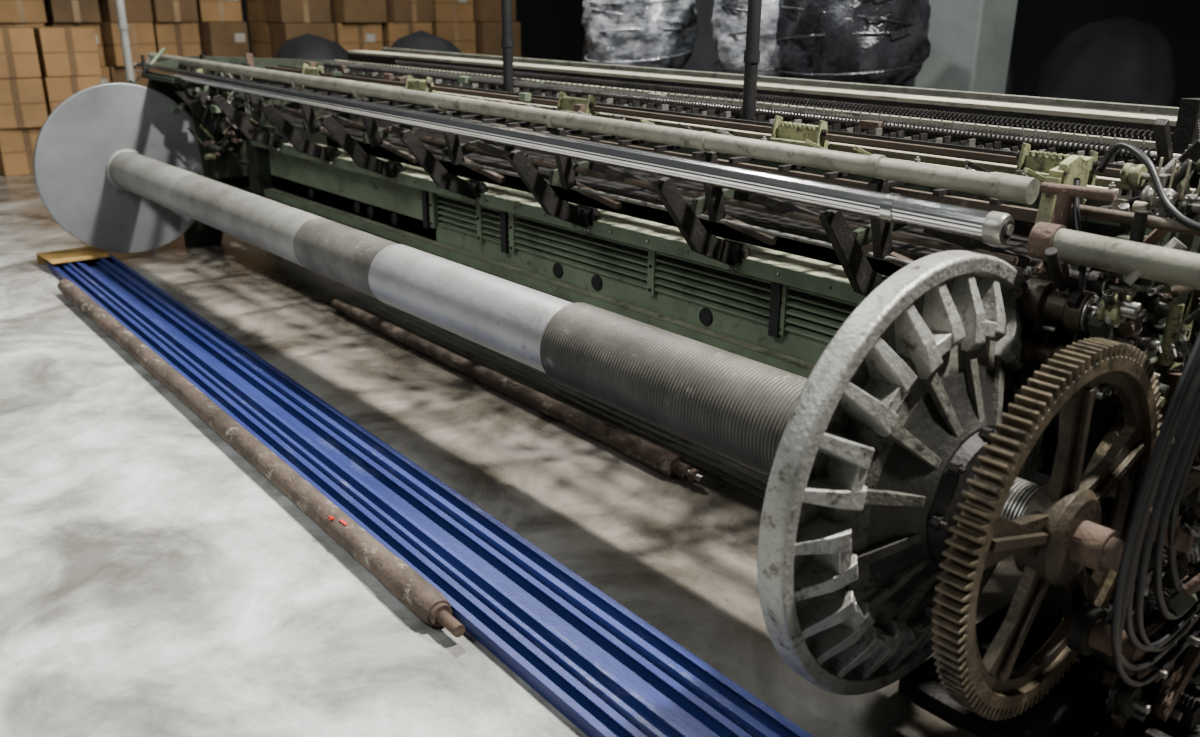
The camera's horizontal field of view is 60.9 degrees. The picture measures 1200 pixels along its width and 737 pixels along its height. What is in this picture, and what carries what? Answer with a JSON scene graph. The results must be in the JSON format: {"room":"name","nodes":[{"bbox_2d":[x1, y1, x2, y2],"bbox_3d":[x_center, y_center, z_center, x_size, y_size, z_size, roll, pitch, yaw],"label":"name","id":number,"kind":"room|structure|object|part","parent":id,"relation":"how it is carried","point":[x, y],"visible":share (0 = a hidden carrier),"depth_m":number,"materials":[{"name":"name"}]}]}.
{"room":"textile factory","nodes":[
{"label":"textile factory","id":0,"kind":"room"},
{"bbox_2d":[227,0,585,61],"bbox_3d":[-8.628,-7.491,16.213,22.200,6.050,0.200,-16,25,-38],"label":"wall","id":1,"kind":"structure","parent":0,"point":[549,29],"depth_m":22.84,"materials":[{"name":"black"}]},
{"bbox_2d":[0,174,1140,736],"bbox_3d":[1.055,-0.612,6.395,22.000,0.100,30.000,-16,25,-38],"label":"floor","id":2,"kind":"structure","parent":0,"point":[154,582],"depth_m":3.06,"materials":[{"name":"concrete"}]},
{"bbox_2d":[0,27,101,176],"bbox_3d":[-5.146,-2.479,9.412,1.013,1.265,0.637,-16,25,-38],"label":"cardboard boxes","id":3,"kind":"object","parent":2,"relation":"on","point":[41,67],"visible":0.63,"depth_m":9.16,"materials":[{"name":"cardboard"}]},
{"bbox_2d":[36,246,109,263],"bbox_3d":[-3.159,-0.657,6.166,0.360,0.067,0.360,-16,25,-38],"label":"wooden block","id":4,"kind":"object","parent":2,"relation":"on","point":[89,252],"visible":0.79,"depth_m":6.15,"materials":[{"name":"yellow wood"}]},
{"bbox_2d":[0,0,249,86],"bbox_3d":[-5.937,-3.283,10.329,4.510,2.145,1.180,-16,25,-38],"label":"cardboard boxes","id":5,"kind":"object","parent":2,"relation":"on","point":[184,28],"visible":0.31,"depth_m":10.62,"materials":[{"name":"cardboard"}]},
{"bbox_2d":[115,0,134,82],"bbox_3d":[-3.117,-2.876,6.453,0.130,4.050,0.130,-16,25,-38],"label":"support pole","id":6,"kind":"object","parent":2,"relation":"on","point":[123,27],"visible":0.23,"depth_m":6.69,"materials":[{"name":"metal"}]},
{"bbox_2d":[58,279,464,637],"bbox_3d":[-1.637,0.102,4.062,0.084,0.085,4.122,-15,25,-36],"label":"roller","id":7,"kind":"object","parent":2,"relation":"on","point":[418,595],"visible":1,"depth_m":3.25,"materials":[{"name":"metal"}]},
{"bbox_2d":[274,33,348,60],"bbox_3d":[-2.778,-2.636,9.982,0.989,1.221,1.193,-16,25,-38],"label":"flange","id":8,"kind":"object","parent":2,"relation":"on","point":[309,46],"visible":0.19,"depth_m":9.62,"materials":[{"name":"grey metal"}]},
{"bbox_2d":[47,262,646,736],"bbox_3d":[-1.285,0.231,3.778,0.072,0.040,6.355,-15,25,-36],"label":"channel","id":9,"kind":"object","parent":2,"relation":"on","point":[594,717],"visible":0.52,"depth_m":2.75,"materials":[{"name":"blue paint"}]},
{"bbox_2d":[64,261,693,736],"bbox_3d":[-1.240,0.205,3.830,0.060,0.055,6.385,-15,25,-36],"label":"channel","id":10,"kind":"object","parent":2,"relation":"on","point":[619,696],"visible":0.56,"depth_m":2.91,"materials":[{"name":"blue paint"}]},
{"bbox_2d":[246,0,520,57],"bbox_3d":[-2.509,-3.926,12.211,3.104,2.145,1.199,-16,25,-38],"label":"cardboard boxes","id":11,"kind":"object","parent":2,"relation":"on","point":[473,26],"visible":0.4,"depth_m":11.56,"materials":[{"name":"cardboard"}]},
{"bbox_2d":[78,259,751,736],"bbox_3d":[-1.183,0.188,3.897,0.105,0.042,6.416,-15,25,-36],"label":"channel","id":12,"kind":"object","parent":2,"relation":"on","point":[694,715],"visible":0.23,"depth_m":2.95,"materials":[{"name":"blue paint"}]},
{"bbox_2d":[390,30,461,52],"bbox_3d":[-1.759,-2.766,10.327,1.056,1.251,1.310,-16,25,-38],"label":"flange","id":13,"kind":"object","parent":2,"relation":"on","point":[419,40],"visible":0.2,"depth_m":9.90,"materials":[{"name":"grey metal"}]},
{"bbox_2d":[97,251,812,736],"bbox_3d":[-1.118,0.154,3.965,0.078,0.062,6.445,-15,25,-36],"label":"channel","id":14,"kind":"object","parent":2,"relation":"on","point":[745,710],"visible":0.67,"depth_m":2.91,"materials":[{"name":"blue paint"}]},
{"bbox_2d":[331,299,704,482],"bbox_3d":[-0.518,0.016,4.339,0.080,0.080,2.670,-15,25,-37],"label":"roller","id":15,"kind":"object","parent":2,"relation":"on","point":[670,464],"visible":1,"depth_m":3.95,"materials":[{"name":"metal"}]},
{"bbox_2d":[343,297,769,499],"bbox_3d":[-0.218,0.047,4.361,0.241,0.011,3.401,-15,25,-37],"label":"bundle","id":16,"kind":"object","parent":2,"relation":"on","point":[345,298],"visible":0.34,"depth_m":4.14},
{"bbox_2d":[582,38,590,62],"bbox_3d":[0.290,-3.123,10.710,1.086,1.701,1.265,-16,25,-38],"label":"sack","id":17,"kind":"object","parent":2,"relation":"on","point":[585,52],"visible":0.03,"depth_m":10.44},
{"bbox_2d":[127,0,1199,736],"bbox_3d":[-0.324,-2.070,4.278,1.813,4.050,6.823,-14,24,-35],"label":"weaving loom","id":18,"kind":"object","parent":2,"relation":"on","point":[750,215],"visible":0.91,"depth_m":3.28,"materials":[{"name":"green paint"},{"name":"dark iron"},{"name":"bare steel"}]},
{"bbox_2d":[33,83,203,252],"bbox_3d":[-2.919,-1.225,6.225,1.010,1.010,0.310,-16,25,-38],"label":"flange","id":19,"kind":"object","parent":18,"relation":"attached to","point":[76,146],"visible":0.72,"depth_m":6.06,"materials":[{"name":"grey metal"}]},
{"bbox_2d":[109,151,571,372],"bbox_3d":[-1.460,-0.634,4.617,0.232,0.232,4.250,-16,25,-38],"label":"roller","id":20,"kind":"object","parent":19,"relation":"attached to","point":[510,319],"visible":0.94,"depth_m":3.83,"materials":[{"name":"silver metal"}]},
{"bbox_2d":[540,302,807,475],"bbox_3d":[0.302,0.080,2.672,0.256,0.256,1.190,-16,25,-38],"label":"cord winding","id":21,"kind":"object","parent":20,"relation":"on","point":[738,408],"visible":0.73,"depth_m":2.65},
{"bbox_3d":[-2.137,-1.468,6.719,1.501,1.238,1.271,-16,25,-38],"label":"frame","id":22,"kind":"part","parent":18,"relation":"part of","materials":[{"name":"metal"}]},
{"bbox_3d":[-0.417,-2.126,4.434,0.120,4.050,0.120,-16,25,-38],"label":"upright post","id":23,"kind":"part","parent":18,"relation":"part of","materials":[{"name":"grey metal"}]},
{"bbox_3d":[0.542,-1.738,3.376,0.120,4.050,0.120,-16,25,-38],"label":"upright post","id":24,"kind":"part","parent":18,"relation":"part of","materials":[{"name":"grey metal"}]},
{"bbox_2d":[757,250,1043,694],"bbox_3d":[0.714,0.246,2.219,1.000,1.000,0.108,-16,25,-38],"label":"flange","id":25,"kind":"object","parent":18,"relation":"attached to","point":[972,314],"depth_m":1.99,"materials":[{"name":"metal"}]},
{"bbox_2d":[794,275,1017,670],"bbox_3d":[0.734,0.254,2.197,0.916,0.916,0.140,-16,25,-38],"label":"flange","id":26,"kind":"object","parent":18,"relation":"attached to","point":[970,391],"visible":0.48,"depth_m":2.04,"materials":[{"name":"grey metal"}]},
{"bbox_2d":[928,427,1124,571],"bbox_3d":[0.853,0.303,2.064,0.380,0.380,0.410,-16,25,-38],"label":"hub","id":27,"kind":"object","parent":26,"relation":"attached to","point":[1094,546],"visible":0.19,"depth_m":2.03,"materials":[{"name":"metal"}]},
{"bbox_2d":[931,337,1161,720],"bbox_3d":[0.905,0.324,2.007,0.776,0.776,0.080,-16,25,-38],"label":"gear","id":28,"kind":"object","parent":27,"relation":"attached to","point":[1039,540],"visible":0.89,"depth_m":1.93,"materials":[{"name":"brown metal"}]},
{"bbox_3d":[1.502,0.144,2.510,1.600,1.110,0.570,-16,25,-38],"label":"frame","id":29,"kind":"part","parent":18,"relation":"part of","materials":[{"name":"metal"}]},
{"bbox_2d":[681,0,721,72],"bbox_3d":[1.067,-2.823,9.818,1.070,1.751,1.293,-16,25,-38],"label":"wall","id":30,"kind":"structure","parent":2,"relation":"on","point":[705,54],"depth_m":9.34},
{"bbox_2d":[904,53,1013,94],"bbox_3d":[3.452,-2.757,9.993,1.222,1.551,1.332,-16,25,-38],"label":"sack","id":31,"kind":"object","parent":2,"relation":"on","point":[1009,90],"visible":0.02,"depth_m":9.50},
{"bbox_2d":[914,0,1017,93],"bbox_3d":[2.443,-3.562,6.290,0.540,5.550,0.540,-16,25,-38],"label":"concrete column","id":32,"kind":"structure","parent":2,"relation":"on","point":[970,40],"depth_m":6.63,"materials":[{"name":"grey concrete"}]},
{"bbox_2d":[1032,16,1176,186],"bbox_3d":[4.697,-2.483,9.411,1.188,1.451,1.347,-16,25,-38],"label":"sack","id":33,"kind":"object","parent":2,"relation":"on","point":[1120,59],"visible":0.47,"depth_m":8.96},
{"bbox_3d":[0.852,-1.424,7.101,1.100,0.950,3.100,-16,25,-38],"label":"storage rack","id":34,"kind":"object","parent":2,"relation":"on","visible":0},
{"bbox_2d":[582,0,697,69],"bbox_3d":[0.286,-2.562,7.339,0.823,1.000,0.859,-16,25,-38],"label":"bale","id":35,"kind":"object","parent":34,"relation":"on","point":[663,34],"visible":0.9,"depth_m":7.08,"materials":[{"name":"silver plastic wrap"}]},
{"bbox_2d":[712,0,784,77],"bbox_3d":[1.118,-2.247,6.408,0.852,1.050,0.773,-16,25,-38],"label":"bale","id":36,"kind":"object","parent":34,"relation":"on","point":[729,18],"visible":0.33,"depth_m":6.21,"materials":[{"name":"silver plastic film"}]},
{"bbox_2d":[772,0,930,86],"bbox_3d":[1.506,-2.140,6.122,0.955,1.050,0.988,-16,25,-38],"label":"bale","id":37,"kind":"object","parent":34,"relation":"on","point":[877,42],"visible":0.83,"depth_m":5.83},
{"bbox_2d":[1011,0,1199,106],"bbox_3d":[9.535,-5.865,12.154,0.200,6.050,30.000,-16,25,-38],"label":"wall","id":38,"kind":"structure","parent":0,"point":[1040,26],"depth_m":15.02,"materials":[{"name":"black"}]}
]}

